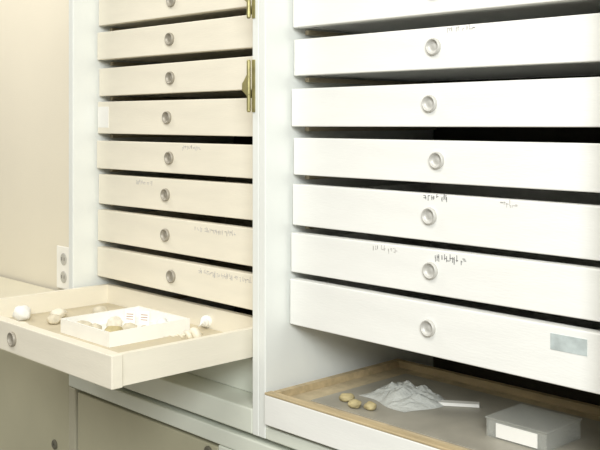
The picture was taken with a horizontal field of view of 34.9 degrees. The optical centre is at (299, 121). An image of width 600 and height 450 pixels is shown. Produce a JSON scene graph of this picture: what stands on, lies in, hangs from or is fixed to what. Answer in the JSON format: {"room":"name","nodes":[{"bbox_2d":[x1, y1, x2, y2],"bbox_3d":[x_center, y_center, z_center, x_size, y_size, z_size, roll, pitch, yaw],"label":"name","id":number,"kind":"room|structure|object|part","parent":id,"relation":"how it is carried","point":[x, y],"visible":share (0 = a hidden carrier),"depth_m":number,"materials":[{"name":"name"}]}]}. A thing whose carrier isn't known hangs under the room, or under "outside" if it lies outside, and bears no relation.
{"room":"museum storage room","nodes":[
{"label":"museum storage room","id":0,"kind":"room"},
{"bbox_2d":[0,0,68,290],"bbox_3d":[0.625,0.100,1.286,0.100,2.700,5.400,0,0,-44],"label":"wall","id":1,"kind":"structure","parent":0,"point":[34,34],"depth_m":2.65,"materials":[{"name":"beige paint"}]},
{"bbox_2d":[57,245,68,288],"bbox_3d":[-0.622,0.385,2.516,0.008,0.112,0.076,0,0,-44],"label":"wall outlet","id":2,"kind":"object","parent":1,"relation":"attached to","point":[62,252],"visible":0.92,"depth_m":2.52,"materials":[{"name":"plastic"}]},
{"bbox_2d":[60,271,66,282],"bbox_3d":[-0.624,0.408,2.514,0.002,0.032,0.032,0,0,-44],"label":"socket","id":3,"kind":"object","parent":2,"relation":"attached to","point":[63,274],"depth_m":2.51,"materials":[{"name":"plastic"}]},
{"bbox_2d":[60,253,66,264],"bbox_3d":[-0.624,0.361,2.514,0.002,0.032,0.032,0,0,-44],"label":"socket","id":4,"kind":"object","parent":2,"relation":"attached to","point":[63,256],"depth_m":2.51,"materials":[{"name":"plastic"}]},
{"bbox_2d":[0,0,258,435],"bbox_3d":[-0.184,0.041,1.597,0.623,0.812,0.525,0,0,-44],"label":"upper cabinet","id":5,"kind":"object","parent":1,"relation":"attached to","point":[164,94],"visible":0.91,"depth_m":1.58,"materials":[{"name":"white paint"}]},
{"bbox_3d":[-0.423,0.319,1.401,0.007,0.022,0.022,0,0,-44],"label":"knob","id":6,"kind":"part","parent":5,"relation":"part of","materials":[{"name":"metal"}]},
{"bbox_2d":[12,305,30,320],"bbox_3d":[-0.465,0.319,1.598,0.030,0.024,0.032,0,0,37],"label":"pebble","id":7,"kind":"object","parent":5,"relation":"on","point":[23,312],"visible":0.99,"depth_m":1.59,"materials":[{"name":"white stone"}]},
{"bbox_2d":[46,314,61,323],"bbox_3d":[-0.404,0.324,1.569,0.024,0.016,0.028,0,0,-6],"label":"stone","id":8,"kind":"object","parent":5,"relation":"on","point":[53,318],"visible":0.99,"depth_m":1.56,"materials":[{"name":"beige stone"}]},
{"bbox_2d":[49,308,66,316],"bbox_3d":[-0.410,0.324,1.619,0.030,0.016,0.024,0,0,-22],"label":"pebble","id":9,"kind":"object","parent":5,"relation":"on","point":[61,312],"visible":0.73,"depth_m":1.61,"materials":[{"name":"beige stone"}]},
{"bbox_2d":[92,306,107,312],"bbox_3d":[-0.342,0.323,1.635,0.025,0.016,0.030,0,0,25],"label":"stone","id":10,"kind":"object","parent":5,"relation":"on","point":[97,309],"visible":0.56,"depth_m":1.63,"materials":[{"name":"beige stone"}]},
{"bbox_2d":[61,306,189,347],"bbox_3d":[-0.275,0.320,1.502,0.147,0.022,0.141,0,0,-44],"label":"tray","id":11,"kind":"object","parent":5,"relation":"on","point":[175,324],"visible":0.84,"depth_m":1.47,"materials":[{"name":"white cardboard"}]},
{"bbox_2d":[77,320,91,325],"bbox_3d":[-0.343,0.321,1.504,0.030,0.015,0.023,0,0,-28],"label":"stone","id":12,"kind":"object","parent":11,"relation":"on","point":[80,321],"visible":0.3,"depth_m":1.50,"materials":[{"name":"beige stone"}]},
{"bbox_2d":[90,323,101,329],"bbox_3d":[-0.318,0.320,1.481,0.021,0.016,0.025,0,0,-13],"label":"stone","id":13,"kind":"object","parent":11,"relation":"on","point":[94,325],"visible":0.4,"depth_m":1.48,"materials":[{"name":"beige stone"}]},
{"bbox_2d":[105,326,122,331],"bbox_3d":[-0.285,0.320,1.458,0.030,0.016,0.023,0,0,3],"label":"stone","id":14,"kind":"object","parent":11,"relation":"on","point":[109,328],"visible":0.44,"depth_m":1.45,"materials":[{"name":"beige stone"}]},
{"bbox_2d":[106,316,122,326],"bbox_3d":[-0.295,0.319,1.515,0.027,0.019,0.020,0,0,-41],"label":"pebble","id":15,"kind":"object","parent":11,"relation":"on","point":[113,321],"visible":0.66,"depth_m":1.51,"materials":[{"name":"beige stone"}]},
{"bbox_2d":[122,322,136,329],"bbox_3d":[-0.266,0.320,1.490,0.024,0.015,0.026,0,0,18],"label":"stone","id":16,"kind":"object","parent":11,"relation":"on","point":[129,325],"visible":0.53,"depth_m":1.48,"materials":[{"name":"beige stone"}]},
{"bbox_2d":[125,310,135,323],"bbox_3d":[-0.278,0.318,1.558,0.018,0.021,0.004,0,0,18],"label":"label card","id":17,"kind":"object","parent":11,"relation":"in","point":[129,314],"visible":0.98,"depth_m":1.56,"materials":[{"name":"white paper"}]},
{"bbox_2d":[139,311,149,323],"bbox_3d":[-0.253,0.318,1.550,0.018,0.021,0.004,0,0,18],"label":"label card","id":18,"kind":"object","parent":11,"relation":"in","point":[144,316],"visible":1,"depth_m":1.55,"materials":[{"name":"white paper"}]},
{"bbox_2d":[156,318,167,323],"bbox_3d":[-0.217,0.318,1.503,0.019,0.020,0.022,0,0,-6],"label":"pebble","id":19,"kind":"object","parent":11,"relation":"on","point":[161,320],"visible":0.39,"depth_m":1.50,"materials":[{"name":"white stone"}]},
{"bbox_3d":[-0.297,0.319,1.489,0.300,0.044,0.484,0,0,-44],"label":"drawer","id":20,"kind":"part","parent":5,"relation":"part of","materials":[{"name":"beige paint"}]},
{"bbox_3d":[-0.275,0.041,1.863,0.388,0.812,0.015,0,0,-44],"label":"panel","id":21,"kind":"part","parent":5,"relation":"part of","materials":[{"name":"white paint"}]},
{"bbox_3d":[-0.226,0.189,1.597,0.007,0.022,0.022,0,0,-44],"label":"knob","id":22,"kind":"part","parent":5,"relation":"part of","materials":[{"name":"metal"}]},
{"bbox_3d":[-0.226,0.122,1.600,0.007,0.022,0.022,0,0,-44],"label":"knob","id":23,"kind":"part","parent":5,"relation":"part of","materials":[{"name":"metal"}]},
{"bbox_3d":[-0.222,-0.008,1.594,0.007,0.022,0.022,0,0,-44],"label":"knob","id":24,"kind":"part","parent":5,"relation":"part of","materials":[{"name":"metal"}]},
{"bbox_3d":[-0.218,0.060,1.586,0.007,0.022,0.022,0,0,-44],"label":"knob","id":25,"kind":"part","parent":5,"relation":"part of","materials":[{"name":"metal"}]},
{"bbox_3d":[-0.217,-0.138,1.586,0.007,0.022,0.022,0,0,-44],"label":"knob","id":26,"kind":"part","parent":5,"relation":"part of","materials":[{"name":"metal"}]},
{"bbox_3d":[-0.217,-0.074,1.592,0.007,0.022,0.022,0,0,-44],"label":"knob","id":27,"kind":"part","parent":5,"relation":"part of","materials":[{"name":"metal"}]},
{"bbox_3d":[-0.214,0.256,1.583,0.007,0.022,0.022,0,0,-44],"label":"knob","id":28,"kind":"part","parent":5,"relation":"part of","materials":[{"name":"metal"}]},
{"bbox_3d":[-0.215,-0.203,1.589,0.007,0.022,0.022,0,0,-44],"label":"knob","id":29,"kind":"part","parent":5,"relation":"part of","materials":[{"name":"metal"}]},
{"bbox_3d":[-0.097,0.256,1.680,0.300,0.054,0.484,0,0,-44],"label":"drawer","id":30,"kind":"part","parent":5,"relation":"part of","materials":[{"name":"beige paint"}]},
{"bbox_3d":[-0.098,0.060,1.679,0.300,0.050,0.484,0,0,-44],"label":"drawer","id":31,"kind":"part","parent":5,"relation":"part of","materials":[{"name":"beige paint"}]},
{"bbox_3d":[-0.097,-0.138,1.680,0.300,0.050,0.484,0,0,-44],"label":"drawer","id":32,"kind":"part","parent":5,"relation":"part of","materials":[{"name":"beige paint"}]},
{"bbox_3d":[-0.096,0.189,1.681,0.300,0.056,0.484,0,0,-44],"label":"drawer","id":33,"kind":"part","parent":5,"relation":"part of","materials":[{"name":"beige paint"}]},
{"bbox_3d":[-0.096,-0.007,1.681,0.300,0.058,0.484,0,0,-44],"label":"drawer","id":34,"kind":"part","parent":5,"relation":"part of","materials":[{"name":"beige paint"}]},
{"bbox_3d":[-0.095,-0.203,1.682,0.300,0.053,0.484,0,0,-44],"label":"drawer","id":35,"kind":"part","parent":5,"relation":"part of","materials":[{"name":"beige paint"}]},
{"bbox_3d":[-0.095,0.122,1.682,0.300,0.054,0.484,0,0,-44],"label":"drawer","id":36,"kind":"part","parent":5,"relation":"part of","materials":[{"name":"beige paint"}]},
{"bbox_3d":[-0.094,-0.074,1.683,0.300,0.050,0.484,0,0,-44],"label":"drawer","id":37,"kind":"part","parent":5,"relation":"part of","materials":[{"name":"beige paint"}]},
{"bbox_2d":[164,327,202,338],"bbox_3d":[-0.174,0.320,1.428,0.063,0.023,0.024,0,0,-22],"label":"shell","id":38,"kind":"object","parent":5,"relation":"on","point":[193,332],"visible":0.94,"depth_m":1.43,"materials":[{"name":"white"}]},
{"bbox_3d":[-0.103,0.429,1.674,0.376,0.036,0.495,0,0,-44],"label":"panel","id":39,"kind":"part","parent":5,"relation":"part of","materials":[{"name":"grey paint"}]},
{"bbox_2d":[198,315,211,327],"bbox_3d":[-0.154,0.321,1.516,0.022,0.021,0.058,0,0,10],"label":"shell","id":40,"kind":"object","parent":5,"relation":"on","point":[205,321],"visible":1,"depth_m":1.52,"materials":[{"name":"white"}]},
{"bbox_3d":[0.037,0.037,1.808,0.011,0.746,0.495,0,0,-44],"label":"panel","id":41,"kind":"part","parent":5,"relation":"part of","materials":[{"name":"white wood"}]},
{"bbox_3d":[0.077,0.041,1.494,0.388,0.812,0.014,0,0,-44],"label":"panel","id":42,"kind":"part","parent":5,"relation":"part of","materials":[{"name":"white paint"}]},
{"bbox_2d":[259,0,599,449],"bbox_3d":[0.272,0.041,1.280,0.401,0.812,0.564,0,0,-44],"label":"upper cabinet","id":43,"kind":"object","parent":1,"relation":"attached to","point":[429,170],"visible":1,"depth_m":1.25,"materials":[{"name":"white paint"}]},
{"bbox_3d":[0.267,0.439,1.285,0.376,0.017,0.521,0,0,-44],"label":"panel","id":44,"kind":"part","parent":43,"relation":"part of","materials":[{"name":"grey paint"}]},
{"bbox_3d":[0.087,0.041,1.483,0.388,0.812,0.014,0,0,-44],"label":"panel","id":45,"kind":"part","parent":43,"relation":"part of","materials":[{"name":"white paint"}]},
{"bbox_3d":[0.130,0.402,1.155,0.014,0.042,0.508,0,0,-44],"label":"drawer","id":46,"kind":"part","parent":43,"relation":"part of","materials":[{"name":"white paint"}]},
{"bbox_3d":[0.159,0.256,1.185,0.007,0.022,0.022,0,0,-44],"label":"knob","id":47,"kind":"part","parent":43,"relation":"part of","materials":[{"name":"metal"}]},
{"bbox_3d":[0.161,0.117,1.190,0.007,0.022,0.022,0,0,-44],"label":"knob","id":48,"kind":"part","parent":43,"relation":"part of","materials":[{"name":"metal"}]},
{"bbox_3d":[0.161,-0.023,1.187,0.007,0.022,0.022,0,0,-44],"label":"knob","id":49,"kind":"part","parent":43,"relation":"part of","materials":[{"name":"metal"}]},
{"bbox_3d":[0.162,0.184,1.185,0.007,0.022,0.022,0,0,-44],"label":"knob","id":50,"kind":"part","parent":43,"relation":"part of","materials":[{"name":"metal"}]},
{"bbox_3d":[0.166,-0.094,1.189,0.007,0.022,0.022,0,0,-44],"label":"knob","id":51,"kind":"part","parent":43,"relation":"part of","materials":[{"name":"metal"}]},
{"bbox_3d":[0.170,0.048,1.184,0.007,0.022,0.022,0,0,-44],"label":"knob","id":52,"kind":"part","parent":43,"relation":"part of","materials":[{"name":"metal"}]},
{"bbox_3d":[0.274,0.258,1.291,0.310,0.065,0.510,0,0,-44],"label":"drawer","id":53,"kind":"part","parent":43,"relation":"part of","materials":[{"name":"white paint"}]},
{"bbox_3d":[0.275,0.186,1.293,0.310,0.056,0.510,0,0,-44],"label":"drawer","id":54,"kind":"part","parent":43,"relation":"part of","materials":[{"name":"white paint"}]},
{"bbox_3d":[0.276,-0.021,1.293,0.310,0.054,0.510,0,0,-44],"label":"drawer","id":55,"kind":"part","parent":43,"relation":"part of","materials":[{"name":"white paint"}]},
{"bbox_3d":[0.277,0.119,1.295,0.310,0.058,0.510,0,0,-44],"label":"drawer","id":56,"kind":"part","parent":43,"relation":"part of","materials":[{"name":"white paint"}]},
{"bbox_3d":[0.278,-0.162,1.296,0.310,0.054,0.510,0,0,-44],"label":"drawer","id":57,"kind":"part","parent":43,"relation":"part of","materials":[{"name":"white paint"}]},
{"bbox_3d":[0.279,0.050,1.296,0.310,0.053,0.510,0,0,-44],"label":"drawer","id":58,"kind":"part","parent":43,"relation":"part of","materials":[{"name":"white paint"}]},
{"bbox_3d":[0.279,-0.092,1.297,0.310,0.052,0.510,0,0,-44],"label":"drawer","id":59,"kind":"part","parent":43,"relation":"part of","materials":[{"name":"white paint"}]},
{"bbox_2d":[311,374,599,449],"bbox_3d":[0.230,0.385,1.248,0.205,0.006,0.410,0,0,-44],"label":"paper sheet","id":60,"kind":"object","parent":43,"relation":"on","point":[472,428],"depth_m":1.24,"materials":[{"name":"grey paper"}]},
{"bbox_2d":[339,393,354,401],"bbox_3d":[0.065,0.381,1.321,0.022,0.011,0.017,0,0,3],"label":"stone","id":61,"kind":"object","parent":60,"relation":"on","point":[345,397],"visible":0.92,"depth_m":1.31,"materials":[{"name":"beige stone"}]},
{"bbox_2d":[348,399,361,408],"bbox_3d":[0.074,0.381,1.292,0.018,0.012,0.021,0,0,19],"label":"stone","id":62,"kind":"object","parent":60,"relation":"on","point":[353,403],"visible":1,"depth_m":1.28,"materials":[{"name":"beige stone"}]},
{"bbox_2d":[364,401,376,410],"bbox_3d":[0.094,0.381,1.281,0.016,0.011,0.017,0,0,34],"label":"stone","id":63,"kind":"object","parent":60,"relation":"on","point":[369,405],"visible":1,"depth_m":1.28,"materials":[{"name":"beige stone"}]},
{"bbox_2d":[360,380,445,411],"bbox_3d":[0.147,0.375,1.331,0.092,0.022,0.113,0,0,-32],"label":"plastic bag","id":64,"kind":"object","parent":60,"relation":"on","point":[392,395],"visible":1,"depth_m":1.31,"materials":[{"name":"white plastic"}]},
{"bbox_3d":[0.207,0.384,1.302,0.075,0.004,0.013,0,0,11],"label":"label strip","id":65,"kind":"part","parent":60,"relation":"part of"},
{"bbox_3d":[0.408,0.046,1.419,0.011,0.766,0.521,0,0,-44],"label":"panel","id":66,"kind":"part","parent":43,"relation":"part of","materials":[{"name":"white wood"}]},
{"bbox_2d":[496,423,537,448],"bbox_3d":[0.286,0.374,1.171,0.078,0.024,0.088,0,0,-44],"label":"label","id":67,"kind":"object","parent":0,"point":[530,439],"visible":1,"depth_m":1.14,"materials":[{"name":"white paper"}]},
{"bbox_3d":[-0.587,1.475,0.131,3.450,0.050,5.400,0,0,-44],"label":"floor","id":68,"kind":"structure","parent":0,"visible":0},
{"bbox_2d":[0,276,294,449],"bbox_3d":[-0.338,0.949,1.928,0.388,1.002,2.343,0,0,-44],"label":"base cabinet","id":69,"kind":"object","parent":68,"relation":"on","point":[43,407],"visible":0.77,"depth_m":1.70,"materials":[{"name":"grey paint"}]},
{"bbox_2d":[0,276,55,297],"bbox_3d":[-0.321,0.451,1.944,0.343,0.007,2.343,0,0,-44],"label":"countertop","id":70,"kind":"structure","parent":69,"relation":"on","point":[8,287],"depth_m":2.56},
{"bbox_3d":[-0.551,0.907,1.894,0.025,0.896,0.403,0,0,-44],"label":"door","id":71,"kind":"part","parent":69,"relation":"part of","materials":[{"name":"grey paint"}]},
{"bbox_3d":[-0.253,0.920,1.581,0.025,0.869,0.403,0,0,-44],"label":"door","id":72,"kind":"part","parent":69,"relation":"part of","materials":[{"name":"grey paint"}]},
{"bbox_3d":[-0.035,0.468,1.351,0.029,0.024,1.090,0,0,-44],"label":"rail","id":73,"kind":"part","parent":69,"relation":"part of","materials":[{"name":"grey paint"}]}
]}

